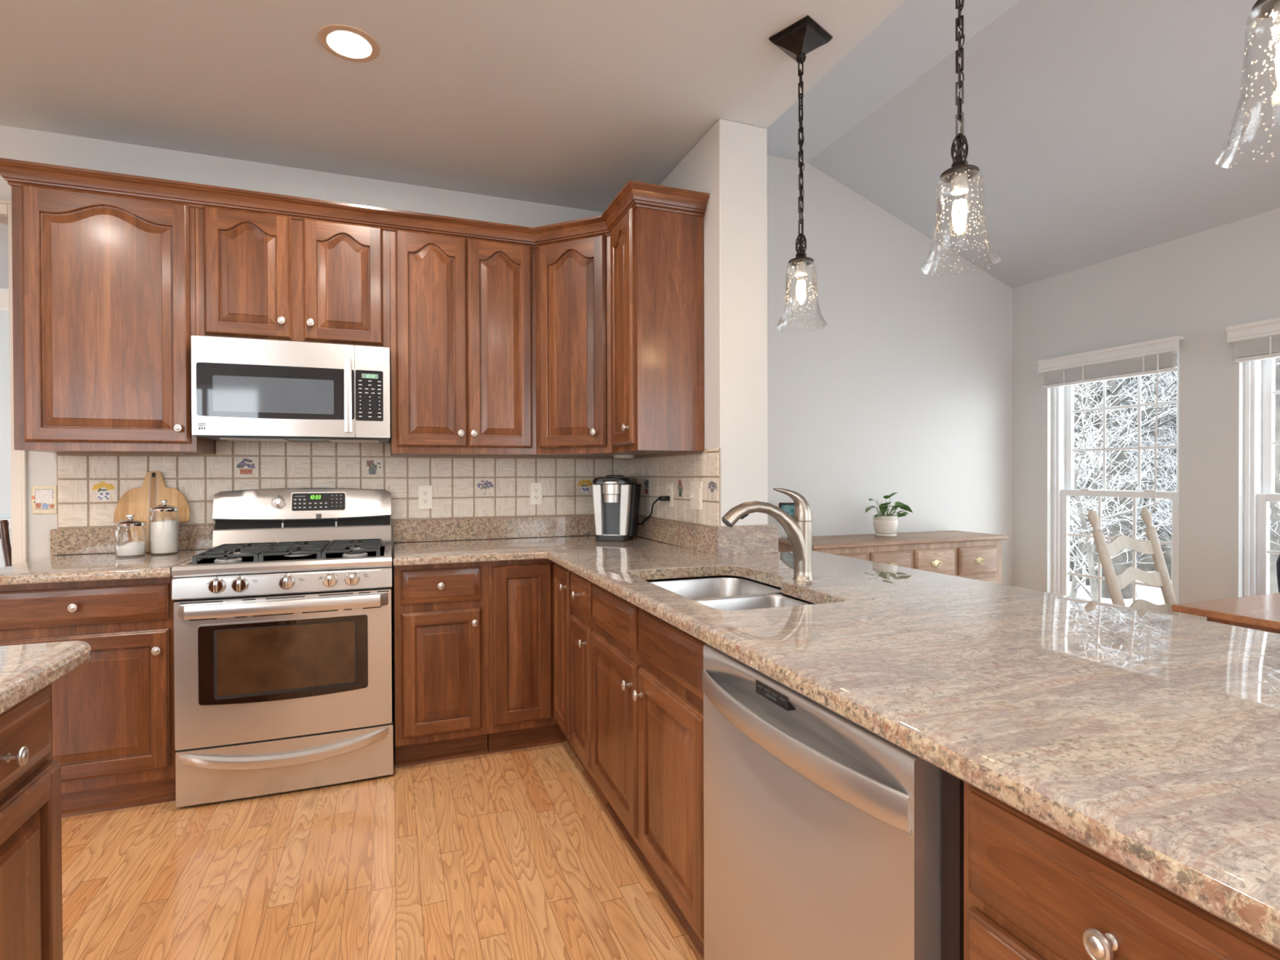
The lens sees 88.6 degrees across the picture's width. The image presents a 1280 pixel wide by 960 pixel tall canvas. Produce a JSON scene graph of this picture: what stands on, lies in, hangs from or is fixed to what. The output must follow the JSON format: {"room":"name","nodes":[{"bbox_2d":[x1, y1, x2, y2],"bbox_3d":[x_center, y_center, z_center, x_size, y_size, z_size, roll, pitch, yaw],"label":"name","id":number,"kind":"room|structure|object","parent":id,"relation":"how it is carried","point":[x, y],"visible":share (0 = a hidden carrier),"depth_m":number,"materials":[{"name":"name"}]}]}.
{"room":"kitchen","nodes":[
{"label":"kitchen","id":0,"kind":"room"},
{"bbox_2d":[0,311,11,567],"bbox_3d":[-4.714,-0.144,5.500,5.800,2.735,0.120,0,0,-21],"label":"wall","id":1,"kind":"structure","parent":0,"point":[5,434],"depth_m":5.28,"materials":[{"name":"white paint"}]},
{"bbox_2d":[0,288,8,311],"bbox_3d":[-4.719,-1.435,5.351,5.700,0.150,0.140,0,0,-21],"label":"trim","id":2,"kind":"structure","parent":1,"relation":"attached to","point":[4,293],"depth_m":5.22,"materials":[{"name":"wood"}]},
{"bbox_2d":[0,518,11,528],"bbox_3d":[-4.729,0.352,5.407,5.700,0.085,0.050,0,0,-21],"label":"trim","id":3,"kind":"structure","parent":1,"relation":"attached to","point":[9,520],"depth_m":5.27,"materials":[{"name":"wood"}]},
{"bbox_2d":[61,721,703,959],"bbox_3d":[-1.368,1.293,1.524,10.037,0.100,9.900,0,0,-21],"label":"floor","id":4,"kind":"structure","parent":0,"point":[515,854],"depth_m":2.05,"materials":[{"name":"brown wood"}]},
{"bbox_2d":[0,520,11,566],"bbox_3d":[-3.457,0.722,3.203,0.524,1.031,0.545,0,0,-21],"label":"dining chair","id":5,"kind":"object","parent":4,"relation":"on","point":[4,524],"visible":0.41,"depth_m":3.41,"materials":[{"name":"brown wood"}]},
{"bbox_2d":[0,683,62,959],"bbox_3d":[-1.331,0.811,0.698,0.829,0.875,1.035,0,0,-21],"label":"base cabinet","id":6,"kind":"object","parent":4,"relation":"on","point":[31,916],"visible":0.98,"depth_m":1.19,"materials":[{"name":"brown wood"}]},
{"bbox_2d":[0,640,91,714],"bbox_3d":[-1.373,0.354,0.678,0.942,0.038,1.132,0,0,-21],"label":"countertop","id":7,"kind":"structure","parent":6,"relation":"on","point":[25,669],"depth_m":1.20,"materials":[{"name":"beige stone"}]},
{"bbox_2d":[0,576,177,817],"bbox_3d":[-2.140,0.799,2.643,0.592,0.875,0.644,0,0,-21],"label":"base cabinet","id":8,"kind":"object","parent":4,"relation":"on","point":[113,713],"visible":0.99,"depth_m":2.41,"materials":[{"name":"brown wood"}]},
{"bbox_2d":[0,549,208,585],"bbox_3d":[-2.143,0.342,2.635,0.606,0.038,0.658,0,0,-21],"label":"countertop","id":9,"kind":"structure","parent":8,"relation":"on","point":[60,568],"depth_m":2.43,"materials":[{"name":"beige stone"}]},
{"bbox_2d":[114,514,146,557],"bbox_3d":[-2.148,0.233,2.767,0.106,0.177,0.106,0,0,-21],"label":"glass jar","id":10,"kind":"object","parent":9,"relation":"on","point":[134,548],"visible":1,"depth_m":2.74,"materials":[{"name":"white"}]},
{"bbox_2d":[49,524,215,555],"bbox_3d":[-2.255,0.266,2.935,0.606,0.110,0.020,0,0,-21],"label":"granite upstand","id":11,"kind":"object","parent":9,"relation":"on","point":[78,540],"visible":0.59,"depth_m":2.88,"materials":[{"name":"stone"}]},
{"bbox_2d":[113,471,190,552],"bbox_3d":[-2.175,0.140,2.930,0.282,0.362,0.064,0,0,-21],"label":"cutting board","id":12,"kind":"object","parent":9,"relation":"on","point":[137,502],"visible":0.82,"depth_m":2.92,"materials":[{"name":"brown wood"}]},
{"bbox_2d":[148,500,179,555],"bbox_3d":[-2.066,0.204,2.848,0.108,0.234,0.108,0,0,-21],"label":"glass jar","id":13,"kind":"object","parent":9,"relation":"on","point":[164,534],"visible":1,"depth_m":2.81,"materials":[{"name":"white"}]},
{"bbox_2d":[171,487,393,807],"bbox_3d":[-1.485,0.636,2.853,0.765,1.194,0.682,0,0,-21],"label":"gas range","id":14,"kind":"object","parent":4,"relation":"on","point":[282,632],"visible":1,"depth_m":2.59,"materials":[{"name":"silver metal"}]},
{"bbox_2d":[171,543,391,577],"bbox_3d":[-1.485,0.338,2.845,0.764,0.043,0.595,0,0,-21],"label":"cooktop","id":15,"kind":"object","parent":14,"relation":"in","point":[321,563],"depth_m":2.61,"materials":[{"name":"silver metal"}]},
{"bbox_2d":[394,561,489,767],"bbox_3d":[-0.948,0.792,3.093,0.392,0.875,0.644,0,0,-21],"label":"base cabinet","id":16,"kind":"object","parent":4,"relation":"on","point":[442,611],"visible":0.99,"depth_m":2.83,"materials":[{"name":"brown wood"}]},
{"bbox_2d":[487,559,585,768],"bbox_3d":[-0.317,0.789,3.204,0.865,0.875,0.883,0,0,-21],"label":"base cabinet","id":17,"kind":"object","parent":4,"relation":"on","point":[531,609],"visible":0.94,"depth_m":2.94,"materials":[{"name":"brown wood"}]},
{"bbox_2d":[393,534,1279,950],"bbox_3d":[0.254,0.340,1.808,1.746,0.038,3.898,0,0,-21],"label":"countertop","id":18,"kind":"structure","parent":17,"relation":"on","point":[1149,740],"depth_m":1.04,"materials":[{"name":"beige stone"}]},
{"bbox_2d":[393,515,595,542],"bbox_3d":[-0.658,0.256,3.537,1.258,0.110,0.020,0,0,-21],"label":"granite upstand","id":19,"kind":"object","parent":18,"relation":"on","point":[428,530],"visible":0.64,"depth_m":3.48,"materials":[{"name":"beige stone"}]},
{"bbox_2d":[591,475,670,541],"bbox_3d":[-0.032,0.141,3.388,0.415,0.337,0.366,0,0,9],"label":"coffee maker","id":20,"kind":"object","parent":18,"relation":"on","point":[616,500],"visible":1,"depth_m":3.35,"materials":[{"name":"black plastic"}]},
{"bbox_2d":[601,533,619,535],"bbox_3d":[-0.145,0.280,3.359,0.104,0.004,0.046,0,0,9],"label":"drip tray","id":21,"kind":"object","parent":20,"relation":"on","point":[602,534],"depth_m":3.35,"materials":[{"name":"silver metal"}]},
{"bbox_2d":[634,515,716,555],"bbox_3d":[0.132,0.256,3.256,0.021,0.110,1.104,0,0,-21],"label":"granite upstand","id":22,"kind":"object","parent":18,"relation":"on","point":[695,537],"visible":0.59,"depth_m":3.07,"materials":[{"name":"stone"}]},
{"bbox_2d":[648,576,814,610],"bbox_3d":[0.278,0.454,2.037,0.487,0.179,0.785,0,0,-21],"label":"sink","id":23,"kind":"object","parent":18,"relation":"in","point":[722,593],"visible":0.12,"depth_m":2.36,"materials":[{"name":"metal"}]},
{"bbox_2d":[649,577,782,599],"bbox_3d":[0.207,0.454,2.225,0.457,0.176,0.353,0,0,-21],"label":"basin","id":24,"kind":"object","parent":23,"relation":"in","point":[689,588],"depth_m":2.40,"materials":[{"name":"silver metal"}]},
{"bbox_2d":[697,595,808,610],"bbox_3d":[0.322,0.457,1.848,0.405,0.176,0.372,0,0,-21],"label":"basin","id":25,"kind":"object","parent":23,"relation":"in","point":[736,602],"depth_m":2.04,"materials":[{"name":"silver metal"}]},
{"bbox_2d":[716,524,777,555],"bbox_3d":[0.456,0.252,2.775,0.286,0.122,0.021,0,0,-21],"label":"granite upstand","id":26,"kind":"object","parent":18,"relation":"on","point":[743,539],"visible":1,"depth_m":2.76,"materials":[{"name":"stone"}]},
{"bbox_2d":[721,488,813,581],"bbox_3d":[0.402,0.172,2.054,0.320,0.294,0.060,0,0,-21],"label":"kitchen faucet","id":27,"kind":"object","parent":18,"relation":"on","point":[798,528],"visible":1,"depth_m":2.07,"materials":[{"name":"silver metal"}]},
{"bbox_2d":[569,572,608,806],"bbox_3d":[0.021,0.792,2.690,0.624,0.875,0.312,0,0,-21],"label":"base cabinet","id":28,"kind":"object","parent":4,"relation":"on","point":[581,623],"visible":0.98,"depth_m":2.56,"materials":[{"name":"brown wood"}]},
{"bbox_2d":[590,575,733,959],"bbox_3d":[0.246,0.796,2.094,0.624,0.875,0.962,0,0,-21],"label":"base cabinet","id":29,"kind":"object","parent":4,"relation":"on","point":[647,693],"visible":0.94,"depth_m":1.85,"materials":[{"name":"brown wood"}]},
{"bbox_2d":[702,644,964,959],"bbox_3d":[0.523,0.804,1.277,0.653,0.868,0.692,0,0,-21],"label":"dishwasher","id":30,"kind":"object","parent":4,"relation":"on","point":[825,837],"visible":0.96,"depth_m":1.07,"materials":[{"name":"silver metal"}]},
{"bbox_2d":[777,530,1008,584],"bbox_3d":[1.591,0.786,4.137,1.480,0.856,0.450,0,0,-21],"label":"sideboard","id":31,"kind":"object","parent":4,"relation":"on","point":[977,556],"visible":0.16,"depth_m":4.02,"materials":[{"name":"brown wood"}]},
{"bbox_2d":[777,501,794,539],"bbox_3d":[0.913,0.245,3.977,0.213,0.230,0.072,0,0,5],"label":"smart display","id":32,"kind":"object","parent":31,"relation":"on","point":[788,506],"visible":0.27,"depth_m":3.98,"materials":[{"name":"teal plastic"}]},
{"bbox_2d":[865,492,912,537],"bbox_3d":[1.561,0.218,4.161,0.370,0.278,0.188,0,0,-21],"label":"potted plant","id":33,"kind":"object","parent":31,"relation":"on","point":[885,526],"visible":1,"depth_m":4.13,"materials":[{"name":"green plant"}]},
{"bbox_2d":[964,781,1279,959],"bbox_3d":[0.749,0.804,0.762,0.624,0.875,0.425,0,0,-21],"label":"base cabinet","id":34,"kind":"object","parent":4,"relation":"on","point":[1033,891],"visible":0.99,"depth_m":0.72,"materials":[{"name":"brown wood"}]},
{"bbox_2d":[1087,507,1181,616],"bbox_3d":[2.317,0.677,2.756,0.440,1.090,0.620,0,0,-21],"label":"chair","id":35,"kind":"object","parent":4,"relation":"on","point":[1115,583],"visible":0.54,"depth_m":2.97,"materials":[{"name":"beige wood"}]},
{"bbox_2d":[1171,592,1279,633],"bbox_3d":[2.735,0.851,1.901,0.915,0.752,1.615,0,0,-21],"label":"dining table","id":36,"kind":"object","parent":4,"relation":"on","point":[1262,611],"visible":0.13,"depth_m":2.40,"materials":[{"name":"brown wood"}]},
{"bbox_2d":[1275,554,1279,592],"bbox_3d":[3.084,0.758,2.974,0.508,0.920,0.509,0,0,-21],"label":"upholstered chair","id":37,"kind":"object","parent":4,"relation":"on","point":[1277,562],"visible":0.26,"depth_m":3.25,"materials":[{"name":"black fabric"}]},
{"bbox_2d":[0,0,905,288],"bbox_3d":[-2.509,-1.545,1.022,6.980,0.120,10.040,0,0,-21],"label":"ceiling","id":38,"kind":"structure","parent":0,"point":[562,103],"depth_m":2.47,"materials":[{"name":"paint"}]},
{"bbox_2d":[317,23,380,62],"bbox_3d":[-0.997,-1.496,2.252,0.196,0.006,0.196,0,0,-21],"label":"recessed light","id":39,"kind":"object","parent":38,"relation":"in","point":[344,46],"visible":1,"depth_m":2.25,"materials":[{"name":"white"}]},
{"bbox_2d":[768,15,832,329],"bbox_3d":[0.548,-1.012,2.232,0.172,0.982,0.172,-1,1,-37],"label":"pendant light","id":40,"kind":"object","parent":38,"relation":"hanging from","point":[804,36],"visible":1,"depth_m":2.22,"materials":[{"name":"brown metal"}]},
{"bbox_2d":[795,261,807,276],"bbox_3d":[0.548,-0.718,2.233,0.040,0.040,0.040,0,0,-21],"label":"socket","id":41,"kind":"object","parent":40,"relation":"attached to","point":[800,271],"depth_m":2.22,"materials":[{"name":"grey metal"}]},
{"bbox_2d":[920,0,1000,276],"bbox_3d":[0.771,-1.008,1.582,0.172,0.982,0.172,-1,1,-37],"label":"pendant light","id":42,"kind":"object","parent":38,"relation":"hanging from","point":[959,173],"visible":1,"depth_m":1.57,"materials":[{"name":"clear glass"}]},
{"bbox_2d":[950,172,968,195],"bbox_3d":[0.771,-0.714,1.583,0.040,0.040,0.040,0,0,-21],"label":"socket","id":43,"kind":"object","parent":42,"relation":"attached to","point":[961,179],"depth_m":1.57,"materials":[{"name":"grey metal"}]},
{"bbox_2d":[1215,0,1279,168],"bbox_3d":[0.989,-1.004,0.997,0.172,0.982,0.172,-1,1,-37],"label":"pendant light","id":44,"kind":"object","parent":38,"relation":"hanging from","point":[1262,9],"visible":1,"depth_m":1.02,"materials":[{"name":"clear glass"}]},
{"bbox_2d":[1271,0,1279,34],"bbox_3d":[0.990,-0.710,0.998,0.040,0.040,0.040,0,0,-21],"label":"socket","id":45,"kind":"object","parent":44,"relation":"attached to","point":[1275,3],"depth_m":1.00,"materials":[{"name":"grey metal"}]},
{"bbox_2d":[0,124,1012,722],"bbox_3d":[-1.065,-0.473,3.455,8.387,3.400,0.120,0,0,-21],"label":"wall","id":46,"kind":"structure","parent":0,"point":[905,389],"depth_m":4.31,"materials":[{"name":"paint"}]},
{"bbox_2d":[0,200,27,564],"bbox_3d":[-3.143,0.032,2.663,1.079,2.415,0.140,0,0,-21],"label":"trim","id":47,"kind":"structure","parent":46,"relation":"attached to","point":[19,494],"depth_m":2.78,"materials":[{"name":"white wood"}]},
{"bbox_2d":[31,485,57,513],"bbox_3d":[-2.564,0.084,2.824,0.086,0.121,0.008,0,0,-21],"label":"plaque","id":48,"kind":"object","parent":46,"relation":"attached to","point":[44,498],"visible":1,"depth_m":2.82,"materials":[{"name":"ceramic"}]},
{"bbox_2d":[31,488,55,509],"bbox_3d":[-2.565,0.083,2.820,0.081,0.087,0.001,0,0,-21],"label":"picture","id":49,"kind":"object","parent":48,"relation":"attached to","point":[42,499],"depth_m":2.82,"materials":[{"name":"ceramic"}]},
{"bbox_2d":[11,183,215,453],"bbox_3d":[-2.194,-0.637,2.769,0.603,1.037,0.358,0,0,-21],"label":"upper cabinet","id":50,"kind":"object","parent":46,"relation":"attached to","point":[104,286],"visible":1,"depth_m":2.62,"materials":[{"name":"brown wood"}]},
{"bbox_2d":[0,157,709,248],"bbox_3d":[-1.155,-1.186,2.893,2.881,0.080,0.613,0,0,-5],"label":"crown molding","id":51,"kind":"structure","parent":50,"relation":"attached to","point":[633,194],"depth_m":2.81,"materials":[{"name":"brown wood"}]},
{"bbox_2d":[195,205,390,361],"bbox_3d":[-1.554,-0.878,3.009,0.762,0.564,0.358,0,0,-21],"label":"upper cabinet","id":52,"kind":"object","parent":46,"relation":"attached to","point":[260,275],"visible":1,"depth_m":2.87,"materials":[{"name":"brown wood"}]},
{"bbox_2d":[191,335,390,443],"bbox_3d":[-1.536,-0.384,2.970,0.756,0.416,0.431,0,0,-21],"label":"microwave","id":53,"kind":"object","parent":52,"relation":"attached to","point":[243,389],"visible":1,"depth_m":2.79,"materials":[{"name":"silver metal"}]},
{"bbox_2d":[56,440,720,538],"bbox_3d":[-1.094,0.061,2.792,2.641,0.492,1.104,0,0,-21],"label":"tile backsplash","id":54,"kind":"structure","parent":46,"relation":"attached to","point":[91,486],"depth_m":3.21,"materials":[{"name":"tile"}]},
{"bbox_2d":[418,485,431,508],"bbox_3d":[-1.102,0.088,3.367,0.066,0.118,0.010,0,0,-21],"label":"wall outlet","id":55,"kind":"object","parent":54,"relation":"attached to","point":[424,491],"visible":1,"depth_m":3.36,"materials":[{"name":"beige plastic"}]},
{"bbox_2d":[422,497,428,503],"bbox_3d":[-1.101,0.107,3.364,0.034,0.027,0.003,0,0,-21],"label":"socket","id":56,"kind":"object","parent":55,"relation":"attached to","point":[424,500],"depth_m":3.36,"materials":[{"name":"beige plastic"}]},
{"bbox_2d":[422,490,428,496],"bbox_3d":[-1.101,0.069,3.364,0.034,0.027,0.003,0,0,-21],"label":"socket","id":57,"kind":"object","parent":55,"relation":"attached to","point":[424,493],"depth_m":3.36,"materials":[{"name":"beige plastic"}]},
{"bbox_2d":[529,483,542,504],"bbox_3d":[-0.565,0.075,3.569,0.066,0.118,0.010,0,0,-21],"label":"wall outlet","id":58,"kind":"object","parent":54,"relation":"attached to","point":[535,489],"visible":1,"depth_m":3.57,"materials":[{"name":"beige plastic"}]},
{"bbox_2d":[533,494,539,499],"bbox_3d":[-0.564,0.094,3.567,0.034,0.027,0.003,0,0,-21],"label":"socket","id":59,"kind":"object","parent":58,"relation":"attached to","point":[535,496],"depth_m":3.57,"materials":[{"name":"beige plastic"}]},
{"bbox_2d":[533,487,539,493],"bbox_3d":[-0.564,0.055,3.566,0.034,0.027,0.003,0,0,-21],"label":"socket","id":60,"kind":"object","parent":58,"relation":"attached to","point":[535,490],"depth_m":3.57,"materials":[{"name":"beige plastic"}]},
{"bbox_2d":[666,482,673,506],"bbox_3d":[0.147,0.071,3.210,0.010,0.118,0.066,0,0,-21],"label":"wall outlet","id":61,"kind":"object","parent":54,"relation":"attached to","point":[669,485],"visible":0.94,"depth_m":3.20,"materials":[{"name":"beige plastic"}]},
{"bbox_2d":[689,481,702,510],"bbox_3d":[0.245,0.069,2.934,0.021,0.126,0.116,0,0,-21],"label":"switch plate","id":62,"kind":"object","parent":54,"relation":"attached to","point":[695,496],"visible":1,"depth_m":2.92,"materials":[{"name":"beige plastic"}]},
{"bbox_2d":[390,228,536,456],"bbox_3d":[-0.879,-0.645,3.265,0.675,1.037,0.358,0,0,-21],"label":"upper cabinet","id":63,"kind":"object","parent":46,"relation":"attached to","point":[463,310],"visible":1,"depth_m":3.12,"materials":[{"name":"brown wood"}]},
{"bbox_2d":[525,233,671,456],"bbox_3d":[-0.234,-0.648,3.376,0.606,1.037,0.606,0,0,-21],"label":"upper cabinet","id":64,"kind":"object","parent":46,"relation":"attached to","point":[573,276],"visible":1,"depth_m":3.15,"materials":[{"name":"brown wood"}]},
{"bbox_2d":[613,454,634,458],"bbox_3d":[-0.083,-0.121,3.411,0.110,0.018,0.110,0,0,-21],"label":"puck light","id":65,"kind":"object","parent":64,"relation":"attached to","point":[616,456],"visible":1,"depth_m":3.37,"materials":[{"name":"white plastic"}]},
{"bbox_2d":[640,119,767,555],"bbox_3d":[0.248,-0.143,3.298,0.230,2.734,1.105,0,0,-21],"label":"wall partition","id":66,"kind":"structure","parent":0,"point":[729,163],"depth_m":2.78,"materials":[{"name":"paint"}]},
{"bbox_2d":[610,206,703,453],"bbox_3d":[0.050,-0.646,2.972,0.358,1.037,0.348,0,0,-21],"label":"upper cabinet","id":67,"kind":"object","parent":66,"relation":"attached to","point":[657,256],"visible":1,"depth_m":2.82,"materials":[{"name":"brown wood"}]},
{"bbox_2d":[767,0,1279,288],"bbox_3d":[2.613,-1.749,1.179,2.837,0.757,6.720,0,0,-21],"label":"ceiling","id":68,"kind":"structure","parent":0,"point":[1095,131],"depth_m":3.31,"materials":[{"name":"paint"}]},
{"bbox_2d":[1012,208,1279,620],"bbox_3d":[3.980,-0.106,1.770,0.160,2.660,6.600,0,0,-21],"label":"wall","id":69,"kind":"structure","parent":0,"point":[1195,286],"depth_m":3.78,"materials":[{"name":"paint"}]},
{"bbox_2d":[1052,351,1179,604],"bbox_3d":[3.042,0.089,4.211,0.185,1.822,0.818,0,0,-21],"label":"window","id":70,"kind":"structure","parent":69,"relation":"in","point":[1063,397],"depth_m":4.52,"materials":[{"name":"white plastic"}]},
{"bbox_2d":[1037,335,1184,508],"bbox_3d":[2.949,-0.329,4.173,0.070,0.996,0.868,0,0,-21],"label":"window blind","id":71,"kind":"object","parent":70,"relation":"attached to","point":[1158,356],"visible":1,"depth_m":4.08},
{"bbox_2d":[1226,317,1279,362],"bbox_3d":[3.339,-0.323,3.139,0.070,0.996,0.868,0,0,-21],"label":"window blind","id":72,"kind":"object","parent":69,"relation":"attached to","point":[1260,340],"visible":1,"depth_m":3.42,"materials":[{"name":"plastic"}]},
{"bbox_2d":[1243,358,1279,596],"bbox_3d":[3.432,0.096,3.177,0.185,1.822,0.818,0,0,-21],"label":"window","id":73,"kind":"structure","parent":69,"relation":"in","point":[1260,392],"depth_m":3.52,"materials":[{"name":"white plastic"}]},
{"label":"outside","id":74,"kind":"structure","parent":0,"visible":0},
{"bbox_2d":[1069,502,1171,606],"bbox_3d":[25.750,0.795,29.550,60.000,2.143,70.000,0,0,-21],"label":"snow ground","id":75,"kind":"structure","parent":74,"point":[1153,595],"depth_m":10.64,"materials":[{"name":"snow"}]},
{"bbox_2d":[1082,382,1125,555],"bbox_3d":[11.201,-5.112,14.910,7.431,14.242,8.072,0,0,-15],"label":"bare tree","id":76,"kind":"object","parent":75,"relation":"on","point":[1083,547],"visible":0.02,"depth_m":15.63,"materials":[{"name":"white plant"}]},
{"bbox_2d":[1076,379,1137,599],"bbox_3d":[8.298,-5.675,11.003,8.968,15.824,8.257,0,0,-22],"label":"bare tree","id":77,"kind":"object","parent":75,"relation":"on","point":[1126,593],"visible":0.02,"depth_m":10.38,"materials":[{"name":"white plant"}]},
{"bbox_2d":[1071,382,1152,522],"bbox_3d":[7.492,-0.676,12.116,3.195,5.577,3.645,0,1,39],"label":"bare tree","id":78,"kind":"object","parent":75,"relation":"on","point":[1120,382],"visible":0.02,"depth_m":10.88,"materials":[{"name":"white plant"}]},
{"bbox_2d":[1071,381,1155,533],"bbox_3d":[7.200,-0.293,11.715,2.721,4.750,3.105,0,0,9],"label":"bare tree","id":79,"kind":"object","parent":75,"relation":"on","point":[1130,381],"visible":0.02,"depth_m":10.89,"materials":[{"name":"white plant"}]},
{"bbox_2d":[1069,377,1161,557],"bbox_3d":[5.560,-0.023,9.245,2.414,4.215,2.755,0,0,20],"label":"bare tree","id":80,"kind":"object","parent":75,"relation":"on","point":[1082,429],"visible":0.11,"depth_m":8.58,"materials":[{"name":"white plant"}]},
{"bbox_2d":[1069,378,1176,581],"bbox_3d":[7.547,-4.601,11.471,6.453,13.462,6.489,0,1,-34],"label":"bare tree","id":81,"kind":"object","parent":75,"relation":"on","point":[1071,563],"visible":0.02,"depth_m":11.91,"materials":[{"name":"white plant"}]},
{"bbox_2d":[1069,380,1176,601],"bbox_3d":[5.311,-0.010,7.655,2.414,4.215,2.755,0,0,28],"label":"bare tree","id":82,"kind":"object","parent":75,"relation":"on","point":[1093,593],"visible":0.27,"depth_m":7.69,"materials":[{"name":"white plant"}]},
{"bbox_2d":[1069,375,1176,597],"bbox_3d":[5.654,-0.018,8.510,2.414,4.215,2.755,0,1,35],"label":"bare tree","id":83,"kind":"object","parent":75,"relation":"on","point":[1075,585],"visible":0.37,"depth_m":8.30,"materials":[{"name":"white plant"}]},
{"bbox_2d":[1069,373,1176,529],"bbox_3d":[7.223,-3.501,9.520,5.544,11.349,5.714,0,0,0],"label":"bare tree","id":84,"kind":"object","parent":75,"relation":"on","point":[1110,393],"visible":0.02,"depth_m":10.10,"materials":[{"name":"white plant"}]},
{"bbox_2d":[1075,378,1172,585],"bbox_3d":[8.129,-0.069,11.996,2.414,4.215,2.755,0,0,-18],"label":"bare tree","id":85,"kind":"object","parent":75,"relation":"on","point":[1087,580],"visible":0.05,"depth_m":11.83,"materials":[{"name":"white plant"}]},
{"bbox_2d":[1074,379,1174,447],"bbox_3d":[6.171,-5.448,10.540,7.343,15.319,7.384,0,0,-30],"label":"bare tree","id":86,"kind":"object","parent":75,"relation":"on","point":[1123,400],"visible":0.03,"depth_m":9.83,"materials":[{"name":"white plant"}]},
{"bbox_2d":[1074,382,1176,476],"bbox_3d":[6.181,-5.687,9.283,7.634,15.837,7.591,0,1,40],"label":"bare tree","id":87,"kind":"object","parent":75,"relation":"on","point":[1174,395],"visible":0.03,"depth_m":9.40,"materials":[{"name":"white plant"}]},
{"bbox_2d":[1081,373,1177,568],"bbox_3d":[8.403,-0.058,11.114,2.414,4.215,2.755,0,0,30],"label":"bare tree","id":88,"kind":"object","parent":75,"relation":"on","point":[1138,557],"visible":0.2,"depth_m":10.96,"materials":[{"name":"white plant"}]},
{"bbox_2d":[1088,372,1173,442],"bbox_3d":[8.975,-3.904,13.225,6.089,12.094,5.907,0,0,8],"label":"bare tree","id":89,"kind":"object","parent":75,"relation":"on","point":[1171,372],"visible":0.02,"depth_m":12.81,"materials":[{"name":"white plant"}]},
{"bbox_2d":[1093,372,1176,546],"bbox_3d":[8.518,-0.046,10.213,2.755,4.215,2.414,0,0,-22],"label":"bare tree","id":90,"kind":"object","parent":75,"relation":"on","point":[1095,428],"visible":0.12,"depth_m":10.25,"materials":[{"name":"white plant"}]},
{"bbox_2d":[1119,373,1164,401],"bbox_3d":[7.724,-3.631,12.249,5.828,11.576,5.654,0,0,-30],"label":"bare tree","id":91,"kind":"object","parent":75,"relation":"on","point":[1151,380],"visible":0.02,"depth_m":10.91,"materials":[{"name":"white plant"}]},
{"bbox_2d":[1108,371,1177,539],"bbox_3d":[8.266,-0.033,9.371,2.755,4.215,2.414,0,0,-4],"label":"bare tree","id":92,"kind":"object","parent":75,"relation":"on","point":[1113,427],"visible":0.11,"depth_m":9.60,"materials":[{"name":"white plant"}]},
{"bbox_2d":[1116,371,1177,580],"bbox_3d":[8.426,-3.711,11.835,5.832,11.583,5.658,0,0,17],"label":"bare tree","id":93,"kind":"object","parent":75,"relation":"on","point":[1167,551],"visible":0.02,"depth_m":11.93,"materials":[{"name":"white plant"}]},
{"bbox_2d":[1120,372,1174,411],"bbox_3d":[8.903,-5.257,14.624,7.077,14.764,7.117,0,0,-20],"label":"bare tree","id":94,"kind":"object","parent":75,"relation":"on","point":[1161,380],"visible":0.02,"depth_m":13.85,"materials":[{"name":"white plant"}]},
{"bbox_2d":[1120,377,1176,571],"bbox_3d":[9.699,-5.815,13.974,8.257,15.824,8.968,0,1,-35],"label":"bare tree","id":95,"kind":"object","parent":75,"relation":"on","point":[1147,566],"visible":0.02,"depth_m":13.25,"materials":[{"name":"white plant"}]},
{"bbox_2d":[1120,385,1176,415],"bbox_3d":[7.048,-5.774,12.069,7.628,15.913,7.671,-1,1,-41],"label":"bare tree","id":96,"kind":"object","parent":75,"relation":"on","point":[1126,385],"visible":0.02,"depth_m":11.48,"materials":[{"name":"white plant"}]},
{"bbox_2d":[1120,372,1176,547],"bbox_3d":[7.916,-0.026,8.624,2.414,4.215,2.755,0,0,27],"label":"bare tree","id":97,"kind":"object","parent":75,"relation":"on","point":[1171,458],"visible":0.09,"depth_m":9.20,"materials":[{"name":"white plant"}]},
{"bbox_2d":[1154,372,1175,414],"bbox_3d":[11.269,-4.319,11.023,6.042,12.605,6.076,0,0,-9],"label":"bare tree","id":98,"kind":"object","parent":75,"relation":"on","point":[1167,372],"visible":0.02,"depth_m":12.11,"materials":[{"name":"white plant"}]},
{"bbox_2d":[1157,371,1177,541],"bbox_3d":[12.051,-5.924,14.833,8.257,15.824,8.968,0,1,42],"label":"bare tree","id":99,"kind":"object","parent":75,"relation":"on","point":[1174,421],"visible":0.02,"depth_m":15.38,"materials":[{"name":"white plant"}]},
{"bbox_2d":[1160,357,1279,377],"bbox_3d":[7.591,-4.540,7.688,6.489,13.462,6.453,0,0,5],"label":"bare tree","id":100,"kind":"object","parent":75,"relation":"on","point":[1277,359],"visible":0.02,"depth_m":6.72,"materials":[{"name":"white plant"}]},
{"bbox_2d":[1269,359,1279,593],"bbox_3d":[8.629,-4.929,6.550,9.051,14.338,8.141,0,0,-7],"label":"bare tree","id":101,"kind":"object","parent":75,"relation":"on","point":[1274,517],"visible":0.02,"depth_m":7.74,"materials":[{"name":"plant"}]},
{"bbox_2d":[1269,492,1279,545],"bbox_3d":[8.196,-0.021,7.860,2.755,4.215,2.414,0,0,12],"label":"bare tree","id":102,"kind":"object","parent":75,"relation":"on","point":[1278,504],"visible":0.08,"depth_m":7.69,"materials":[{"name":"white plant"}]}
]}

